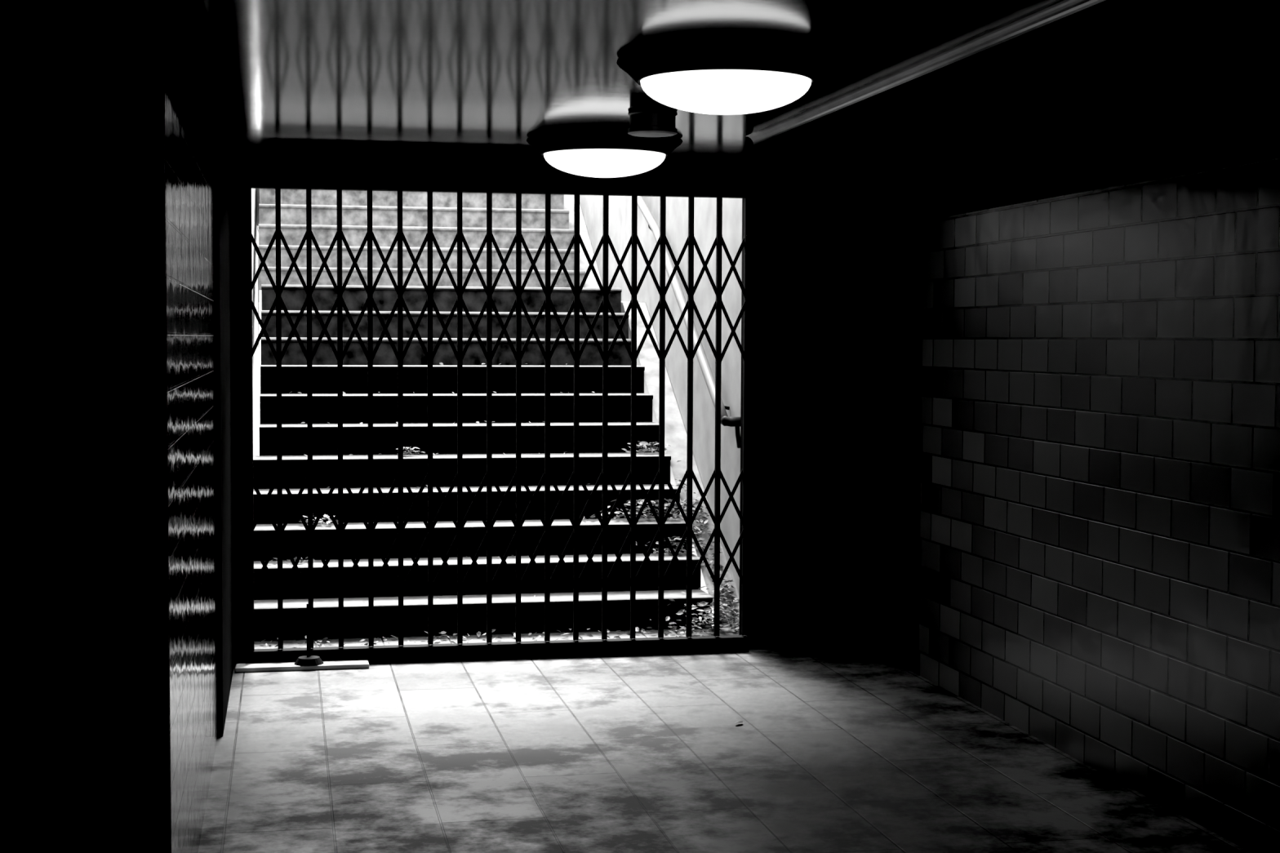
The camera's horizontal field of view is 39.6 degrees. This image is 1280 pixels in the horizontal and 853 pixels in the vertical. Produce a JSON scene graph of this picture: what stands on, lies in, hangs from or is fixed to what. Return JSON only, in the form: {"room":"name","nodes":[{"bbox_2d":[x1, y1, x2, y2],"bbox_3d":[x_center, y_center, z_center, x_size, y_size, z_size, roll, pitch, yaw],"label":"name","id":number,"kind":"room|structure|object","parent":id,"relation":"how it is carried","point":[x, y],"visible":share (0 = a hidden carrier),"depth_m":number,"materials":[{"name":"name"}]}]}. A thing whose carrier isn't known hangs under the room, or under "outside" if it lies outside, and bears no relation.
{"room":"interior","nodes":[
{"label":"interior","id":0,"kind":"room"},
{"bbox_2d":[0,78,170,852],"bbox_3d":[-2.666,0.156,3.994,3.129,2.410,0.350,0,3,-11],"label":"wall","id":1,"kind":"structure","parent":0,"point":[85,763],"depth_m":4.09,"materials":[{"name":"tile"}]},
{"bbox_2d":[0,0,259,852],"bbox_3d":[-2.483,-0.890,10.057,0.465,3.900,12.240,0,3,-11],"label":"wall","id":2,"kind":"structure","parent":0,"point":[125,41],"depth_m":4.98,"materials":[{"name":"tile"}]},
{"bbox_2d":[257,188,259,230],"bbox_3d":[-2.567,-2.087,18.449,2.650,0.458,6.650,0,3,-11],"label":"wall","id":3,"kind":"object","parent":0,"point":[258,189],"visible":0.07,"depth_m":14.94,"materials":[{"name":"white paint"}]},
{"bbox_2d":[231,158,868,665],"bbox_3d":[-0.608,-0.072,8.767,3.570,2.410,0.120,0,3,-11],"label":"wall","id":4,"kind":"structure","parent":0,"point":[807,380],"depth_m":8.98,"materials":[{"name":"black paint"}]},
{"bbox_2d":[243,180,751,663],"bbox_3d":[-0.663,-0.012,8.657,2.460,2.300,0.070,0,3,-11],"label":"gate","id":5,"kind":"object","parent":4,"relation":"attached to","point":[517,650],"visible":1,"depth_m":8.65,"materials":[{"name":"black metal"}]},
{"bbox_2d":[179,0,1056,170],"bbox_3d":[-0.540,-1.126,2.168,6.600,0.350,12.970,0,3,-11],"label":"ceiling","id":6,"kind":"structure","parent":0,"point":[466,82],"depth_m":5.39,"materials":[{"name":"paint"}]},
{"bbox_2d":[526,129,682,177],"bbox_3d":[-0.149,-1.131,7.478,0.656,0.163,0.656,0,3,-11],"label":"ceiling lamp","id":7,"kind":"object","parent":6,"relation":"attached to","point":[598,153],"depth_m":7.27,"materials":[{"name":"white glass"}]},
{"bbox_2d":[627,108,677,137],"bbox_3d":[0.047,-1.126,6.599,0.184,0.085,0.184,0,3,-11],"label":"junction box","id":8,"kind":"object","parent":6,"relation":"attached to","point":[643,122],"visible":1,"depth_m":6.53,"materials":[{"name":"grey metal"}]},
{"bbox_2d":[616,41,835,115],"bbox_3d":[0.257,-1.023,5.339,0.656,0.163,0.656,0,3,-11],"label":"ceiling lamp","id":9,"kind":"object","parent":6,"relation":"attached to","point":[717,77],"depth_m":5.14,"materials":[{"name":"white glass"}]},
{"bbox_2d":[579,195,742,599],"bbox_3d":[0.099,-1.019,12.873,0.370,3.900,7.720,0,3,-11],"label":"wall","id":10,"kind":"structure","parent":0,"point":[620,232],"depth_m":10.64,"materials":[{"name":"white paint"}]},
{"bbox_2d":[637,195,740,448],"bbox_3d":[0.207,-0.854,11.077,0.124,1.799,3.057,0,3,-11],"label":"handrail","id":11,"kind":"object","parent":10,"relation":"attached to","point":[700,354],"visible":0.59,"depth_m":10.33,"materials":[{"name":"silver metal"}]},
{"bbox_2d":[198,626,1250,852],"bbox_3d":[-0.613,1.515,2.609,6.600,0.150,13.600,0,3,-11],"label":"floor","id":12,"kind":"structure","parent":0,"point":[834,749],"depth_m":6.55,"materials":[{"name":"tile"}]},
{"bbox_2d":[235,659,368,672],"bbox_3d":[-1.599,1.136,8.427,0.620,0.022,0.120,0,3,-11],"label":"threshold slab","id":13,"kind":"object","parent":12,"relation":"on","point":[362,664],"visible":0.96,"depth_m":8.39,"materials":[{"name":"concrete"}]},
{"bbox_2d":[293,604,324,666],"bbox_3d":[-1.569,0.986,8.425,0.140,0.278,0.140,0,3,-11],"label":"bolt","id":14,"kind":"object","parent":13,"relation":"on","point":[308,660],"visible":1,"depth_m":8.45,"materials":[{"name":"black metal"}]},
{"bbox_2d":[253,188,712,641],"bbox_3d":[-1.475,-0.524,12.262,2.620,2.958,6.050,0,3,-11],"label":"staircase","id":15,"kind":"structure","parent":12,"relation":"on","point":[293,202],"depth_m":10.77,"materials":[{"name":"concrete"}]},
{"bbox_2d":[564,194,739,635],"bbox_3d":[-0.041,-0.515,12.207,0.160,2.957,6.420,0,3,-11],"label":"channel","id":16,"kind":"object","parent":15,"relation":"on","point":[675,433],"visible":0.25,"depth_m":11.11,"materials":[{"name":"white concrete"}]},
{"bbox_2d":[261,362,742,723],"bbox_3d":[-0.675,0.403,9.251,2.561,1.411,4.489,0,3,-11],"label":"leaf litter","id":17,"kind":"object","parent":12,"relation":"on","point":[406,451],"visible":0.64,"depth_m":9.75,"materials":[{"name":"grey plant"}]},
{"bbox_2d":[746,0,1279,199],"bbox_3d":[2.031,-0.811,2.002,1.024,0.240,11.190,0,3,-11],"label":"soffit","id":18,"kind":"structure","parent":0,"point":[1056,91],"depth_m":5.02,"materials":[{"name":"black paint"}]},
{"bbox_2d":[863,138,1279,852],"bbox_3d":[2.555,0.238,2.793,0.300,2.410,12.850,0,3,-11],"label":"wall","id":19,"kind":"structure","parent":0,"point":[1073,485],"depth_m":6.47,"materials":[{"name":"tile"}]}
]}

